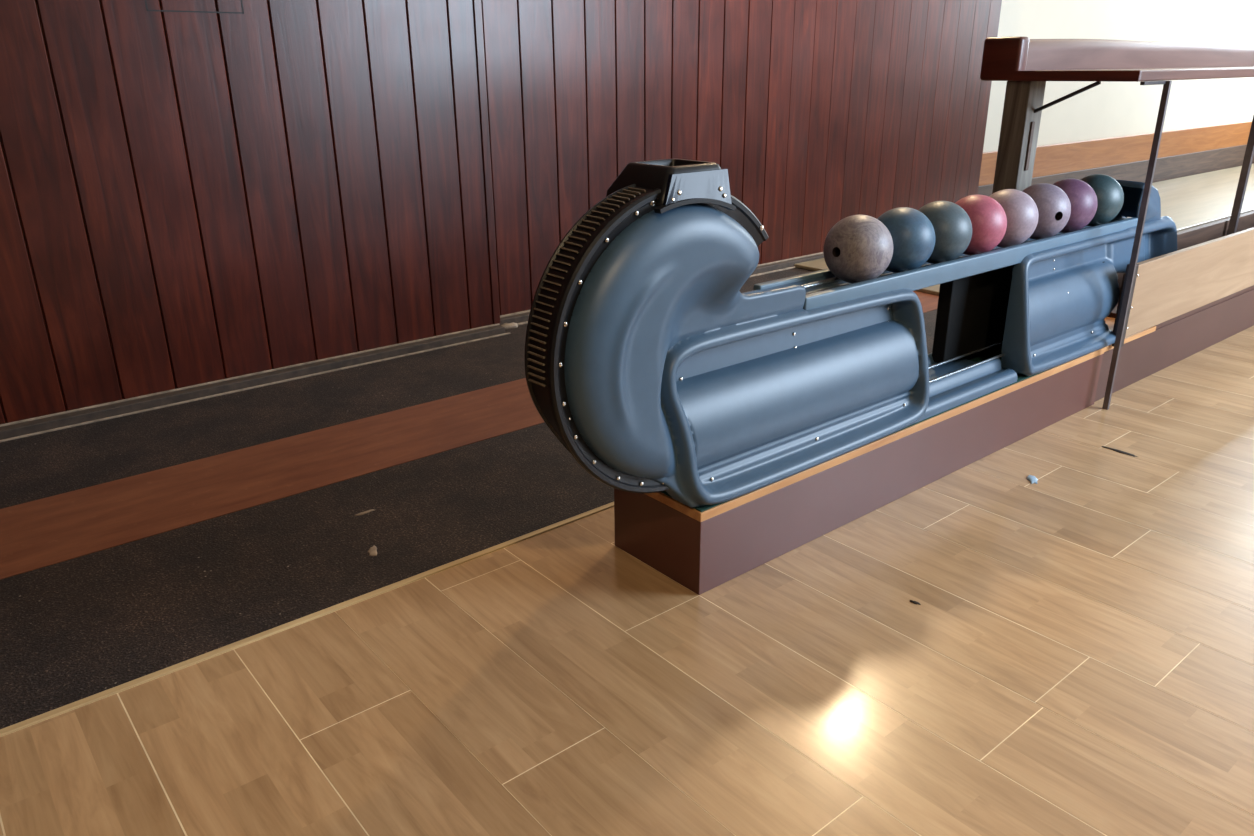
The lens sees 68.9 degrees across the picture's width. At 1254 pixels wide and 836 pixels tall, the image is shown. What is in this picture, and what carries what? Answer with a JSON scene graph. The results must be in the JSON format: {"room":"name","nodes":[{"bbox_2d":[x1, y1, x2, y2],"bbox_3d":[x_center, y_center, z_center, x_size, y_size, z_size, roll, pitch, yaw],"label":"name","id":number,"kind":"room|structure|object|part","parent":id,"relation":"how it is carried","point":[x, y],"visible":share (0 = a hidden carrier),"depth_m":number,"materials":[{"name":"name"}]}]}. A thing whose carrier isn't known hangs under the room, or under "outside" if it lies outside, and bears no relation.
{"room":"sports facility","nodes":[
{"label":"sports facility","id":0,"kind":"room"},
{"bbox_2d":[0,0,492,423],"bbox_3d":[-2.167,-1.672,1.996,3.965,3.670,0.340,-17,26,-36],"label":"wall","id":1,"kind":"structure","parent":0,"point":[187,198],"depth_m":2.90,"materials":[{"name":"brown wood"}]},
{"bbox_2d":[145,0,243,13],"bbox_3d":[-1.281,-1.364,2.660,0.276,0.338,0.001,-17,26,-36],"label":"trim","id":2,"kind":"structure","parent":1,"relation":"attached to","point":[242,12],"depth_m":2.72,"materials":[{"name":"brown wood"}]},
{"bbox_2d":[0,323,499,426],"bbox_3d":[-2.041,0.085,2.524,3.960,0.007,0.008,-17,26,-36],"label":"trim","id":3,"kind":"structure","parent":1,"relation":"attached to","point":[364,351],"depth_m":3.06,"materials":[{"name":"brown wood"}]},
{"bbox_2d":[0,325,504,439],"bbox_3d":[-2.031,0.106,2.519,3.960,0.032,0.053,-17,26,-36],"label":"baseboard","id":4,"kind":"structure","parent":1,"relation":"attached to","point":[14,430],"depth_m":3.04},
{"bbox_2d":[0,332,510,441],"bbox_3d":[-2.003,0.124,2.508,3.980,0.006,0.010,-17,26,-36],"label":"trim","id":5,"kind":"structure","parent":1,"relation":"attached to","point":[347,367],"depth_m":3.04,"materials":[{"name":"brown wood"}]},
{"bbox_2d":[473,0,499,323],"bbox_3d":[-0.567,-2.100,3.067,0.031,3.665,0.087,-17,26,-36],"label":"trim","id":6,"kind":"structure","parent":1,"relation":"attached to","point":[477,9],"depth_m":3.46,"materials":[{"name":"brown wood"}]},
{"bbox_2d":[0,268,813,508],"bbox_3d":[2.032,-1.063,5.583,14.400,0.051,0.960,-17,26,-36],"label":"floor","id":7,"kind":"structure","parent":0,"point":[44,465],"depth_m":2.82,"materials":[{"name":"black carpet"}]},
{"bbox_2d":[0,291,938,579],"bbox_3d":[2.462,-0.881,5.096,14.400,0.052,0.390,-17,26,-36],"label":"floor strip","id":8,"kind":"object","parent":7,"relation":"on","point":[44,532],"depth_m":2.40,"materials":[{"name":"brown wood"}]},
{"bbox_2d":[794,163,1253,294],"bbox_3d":[4.401,-1.724,7.151,8.580,0.017,1.135,-17,26,-36],"label":"floor","id":9,"kind":"structure","parent":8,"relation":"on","point":[1192,201],"depth_m":6.98,"materials":[{"name":"beige wood"}]},
{"bbox_2d":[501,322,517,329],"bbox_3d":[-0.492,-0.380,3.763,0.105,0.020,0.039,-17,26,-36],"label":"lump","id":10,"kind":"object","parent":7,"relation":"on","point":[506,325],"visible":0.77,"depth_m":3.76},
{"bbox_2d":[0,309,1253,835],"bbox_3d":[3.832,-0.299,3.550,14.400,0.051,3.900,-17,26,-36],"label":"floor","id":11,"kind":"structure","parent":0,"point":[1076,655],"depth_m":1.65,"materials":[{"name":"wood"}]},
{"bbox_2d":[0,502,613,736],"bbox_3d":[2.949,-0.689,4.541,14.400,0.024,0.016,-17,26,-36],"label":"trim","id":12,"kind":"structure","parent":11,"relation":"on","point":[15,727],"depth_m":1.75,"materials":[{"name":"beige wood"}]},
{"bbox_2d":[354,509,373,515],"bbox_3d":[-0.633,0.228,2.208,0.054,0.002,0.013,-17,26,-36],"label":"crumb","id":13,"kind":"object","parent":11,"relation":"on","point":[367,511],"visible":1,"depth_m":2.21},
{"bbox_2d":[368,545,376,555],"bbox_3d":[-0.567,0.294,2.033,0.022,0.002,0.051,-6,22,-14],"label":"crumb","id":14,"kind":"object","parent":11,"relation":"on","point":[372,551],"visible":1,"depth_m":2.03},
{"bbox_2d":[614,347,1104,594],"bbox_3d":[0.718,0.033,2.425,1.717,0.188,0.274,-17,26,-36],"label":"plinth","id":15,"kind":"object","parent":11,"relation":"on","point":[701,549],"visible":0.57,"depth_m":2.07,"materials":[{"name":"red laminate"}]},
{"bbox_2d":[525,159,1176,507],"bbox_3d":[0.782,-0.381,2.328,2.538,0.653,0.306,-17,26,-36],"label":"bowling ball return","id":16,"kind":"object","parent":15,"relation":"on","point":[647,360],"visible":0.96,"depth_m":1.83,"materials":[{"name":"blue plastic"}]},
{"bbox_3d":[0.119,-0.390,1.571,0.158,0.064,0.018,-17,26,-36],"label":"plate","id":17,"kind":"part","parent":16,"relation":"part of","materials":[{"name":"blue plastic"}]},
{"bbox_3d":[0.833,-0.428,2.401,1.780,0.011,0.012,-17,26,-36],"label":"guide rail","id":18,"kind":"part","parent":16,"relation":"part of","materials":[{"name":"silver metal"}]},
{"bbox_2d":[823,215,892,282],"bbox_3d":[0.531,-0.388,2.103,0.159,0.156,0.159,-17,26,-36],"label":"ball","id":19,"kind":"object","parent":16,"relation":"on","point":[858,248],"visible":0.98,"depth_m":2.05,"materials":[{"name":"grey plastic"}]},
{"bbox_2d":[877,207,934,272],"bbox_3d":[0.661,-0.428,2.202,0.156,0.156,0.156,-17,26,-36],"label":"ball","id":20,"kind":"object","parent":16,"relation":"on","point":[912,233],"visible":0.73,"depth_m":2.14,"materials":[{"name":"blue plastic"}]},
{"bbox_2d":[918,201,971,263],"bbox_3d":[0.784,-0.466,2.298,0.156,0.156,0.156,-17,26,-36],"label":"ball","id":21,"kind":"object","parent":16,"relation":"on","point":[951,223],"visible":0.66,"depth_m":2.24,"materials":[{"name":"grey plastic"}]},
{"bbox_3d":[0.875,-0.410,2.353,1.780,0.011,0.012,-17,26,-36],"label":"guide rail","id":22,"kind":"part","parent":16,"relation":"part of","materials":[{"name":"metal"}]},
{"bbox_3d":[0.895,-0.160,2.528,0.800,0.008,0.008,-17,26,-36],"label":"guide rail","id":23,"kind":"part","parent":16,"relation":"part of","materials":[{"name":"silver metal"}]},
{"bbox_3d":[0.948,-0.146,2.464,0.800,0.008,0.008,-17,26,-36],"label":"guide rail","id":24,"kind":"part","parent":16,"relation":"part of","materials":[{"name":"metal"}]},
{"bbox_2d":[955,195,1006,254],"bbox_3d":[0.911,-0.505,2.395,0.156,0.156,0.156,-17,26,-36],"label":"ball","id":25,"kind":"object","parent":16,"relation":"on","point":[988,218],"visible":0.67,"depth_m":2.33,"materials":[{"name":"plastic"}]},
{"bbox_2d":[989,189,1038,247],"bbox_3d":[1.035,-0.543,2.491,0.156,0.156,0.156,-17,26,-36],"label":"ball","id":26,"kind":"object","parent":16,"relation":"on","point":[1021,211],"visible":0.61,"depth_m":2.43,"materials":[{"name":"plastic"}]},
{"bbox_2d":[1022,183,1070,239],"bbox_3d":[1.175,-0.586,2.598,0.156,0.156,0.156,-17,26,-36],"label":"ball","id":27,"kind":"object","parent":16,"relation":"on","point":[1053,204],"visible":0.59,"depth_m":2.54,"materials":[{"name":"plastic"}]},
{"bbox_2d":[1052,179,1097,232],"bbox_3d":[1.298,-0.624,2.693,0.156,0.156,0.156,-1,21,-2],"label":"ball","id":28,"kind":"object","parent":16,"relation":"on","point":[1082,197],"visible":0.55,"depth_m":2.63,"materials":[{"name":"purple plastic"}]},
{"bbox_2d":[1080,174,1123,225],"bbox_3d":[1.429,-0.665,2.794,0.156,0.156,0.156,-17,26,-36],"label":"ball","id":29,"kind":"object","parent":16,"relation":"on","point":[1109,193],"visible":0.6,"depth_m":2.73,"materials":[{"name":"teal plastic"}]},
{"bbox_2d":[1116,180,1160,222],"bbox_3d":[1.604,-0.700,2.936,0.191,0.133,0.154,-17,26,-36],"label":"hood","id":30,"kind":"object","parent":16,"relation":"attached to","point":[1132,190],"depth_m":2.92,"materials":[{"name":"blue plastic"}]},
{"bbox_2d":[1027,475,1037,483],"bbox_3d":[1.043,0.156,2.352,0.026,0.006,0.054,0,21,2],"label":"scrap","id":31,"kind":"object","parent":11,"relation":"on","point":[1032,479],"visible":1,"depth_m":2.35,"materials":[{"name":"paper"}]},
{"bbox_2d":[980,36,1253,409],"bbox_3d":[3.886,-1.373,4.780,6.952,1.073,0.484,-17,26,-36],"label":"table","id":32,"kind":"object","parent":11,"relation":"on","point":[1026,64],"depth_m":2.73,"materials":[{"name":"brown laminate"}]},
{"bbox_3d":[1.111,-1.057,2.692,0.052,0.120,0.122,-17,26,-36],"label":"rail","id":33,"kind":"part","parent":32,"relation":"part of","materials":[{"name":"brown wood"}]},
{"bbox_3d":[1.181,-0.548,2.863,0.090,0.953,0.076,-17,26,-36],"label":"post","id":34,"kind":"part","parent":32,"relation":"part of","materials":[{"name":"brown wood"}]},
{"bbox_3d":[1.200,-0.810,2.725,0.016,0.140,0.006,-17,26,-36],"label":"plate","id":35,"kind":"part","parent":32,"relation":"part of","materials":[{"name":"grey metal"}]},
{"bbox_3d":[1.477,-0.473,2.660,0.012,0.953,0.016,-17,26,-36],"label":"leg","id":36,"kind":"part","parent":32,"relation":"part of","materials":[{"name":"grey metal"}]},
{"bbox_3d":[3.787,-1.874,4.755,6.900,0.115,0.102,-17,26,-36],"label":"rail","id":37,"kind":"part","parent":32,"relation":"part of","materials":[{"name":"brown laminate"}]},
{"bbox_3d":[2.602,-1.045,3.844,0.025,0.753,0.027,-17,26,-36],"label":"leg","id":38,"kind":"part","parent":32,"relation":"part of","materials":[{"name":"grey metal"}]},
{"bbox_2d":[1102,446,1136,456],"bbox_3d":[1.356,0.092,2.517,0.016,0.003,0.100,-17,26,-36],"label":"dark splinter","id":39,"kind":"object","parent":11,"relation":"on","point":[1116,450],"visible":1,"depth_m":2.51,"materials":[{"name":"brown wood"}]},
{"bbox_2d":[1095,285,1253,401],"bbox_3d":[3.991,-0.971,4.949,6.779,0.200,0.269,-17,26,-36],"label":"plinth","id":40,"kind":"object","parent":11,"relation":"on","point":[1144,353],"visible":0.38,"depth_m":3.19,"materials":[{"name":"brown laminate"}]},
{"bbox_2d":[1117,211,1253,289],"bbox_3d":[4.097,-1.149,5.187,6.250,0.360,0.028,-17,26,-36],"label":"board","id":41,"kind":"object","parent":11,"relation":"on","point":[1214,230],"visible":0.02,"depth_m":3.84,"materials":[{"name":"brown wood"}]},
{"bbox_2d":[481,0,1001,315],"bbox_3d":[0.744,-2.579,4.290,3.665,3.670,0.260,-17,26,-36],"label":"wall","id":42,"kind":"structure","parent":0,"point":[818,114],"depth_m":4.33,"materials":[{"name":"brown wood"}]},
{"bbox_2d":[517,266,796,324],"bbox_3d":[0.885,-0.798,4.841,3.630,0.008,0.011,-17,26,-36],"label":"trim","id":43,"kind":"structure","parent":42,"relation":"attached to","point":[526,322],"depth_m":4.71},
{"bbox_2d":[500,252,822,317],"bbox_3d":[0.847,-0.838,4.849,3.660,0.009,0.009,-17,26,-36],"label":"trim","id":44,"kind":"structure","parent":42,"relation":"attached to","point":[526,311],"depth_m":4.77,"materials":[{"name":"brown wood"}]},
{"bbox_2d":[500,254,823,324],"bbox_3d":[0.851,-0.814,4.845,3.670,0.036,0.050,-17,26,-36],"label":"baseboard","id":45,"kind":"structure","parent":42,"relation":"attached to","point":[523,317],"depth_m":4.72,"materials":[{"name":"brown wood"}]},
{"bbox_2d":[983,0,1253,151],"bbox_3d":[4.646,-3.838,7.522,6.770,3.700,0.100,-17,26,-36],"label":"wall","id":46,"kind":"structure","parent":0,"point":[1109,109],"depth_m":7.27,"materials":[{"name":"white paint"}]},
{"bbox_2d":[979,121,1251,185],"bbox_3d":[4.699,-2.397,8.023,6.770,0.220,0.025,-17,26,-36],"label":"trim","id":47,"kind":"structure","parent":46,"relation":"attached to","point":[1052,159],"depth_m":7.51,"materials":[{"name":"orange wood"}]},
{"bbox_2d":[977,145,1253,195],"bbox_3d":[4.702,-2.194,8.099,6.770,0.215,0.030,-17,26,-36],"label":"baseboard","id":48,"kind":"structure","parent":46,"relation":"attached to","point":[1172,167],"depth_m":8.18,"materials":[{"name":"brown wood"}]},
{"bbox_2d":[1112,227,1253,346],"bbox_3d":[4.095,-1.132,4.785,6.738,0.256,0.046,-17,26,-36],"label":"board","id":49,"kind":"object","parent":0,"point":[1171,285],"visible":0.81,"depth_m":3.03,"materials":[{"name":"brown wood"}]}
]}

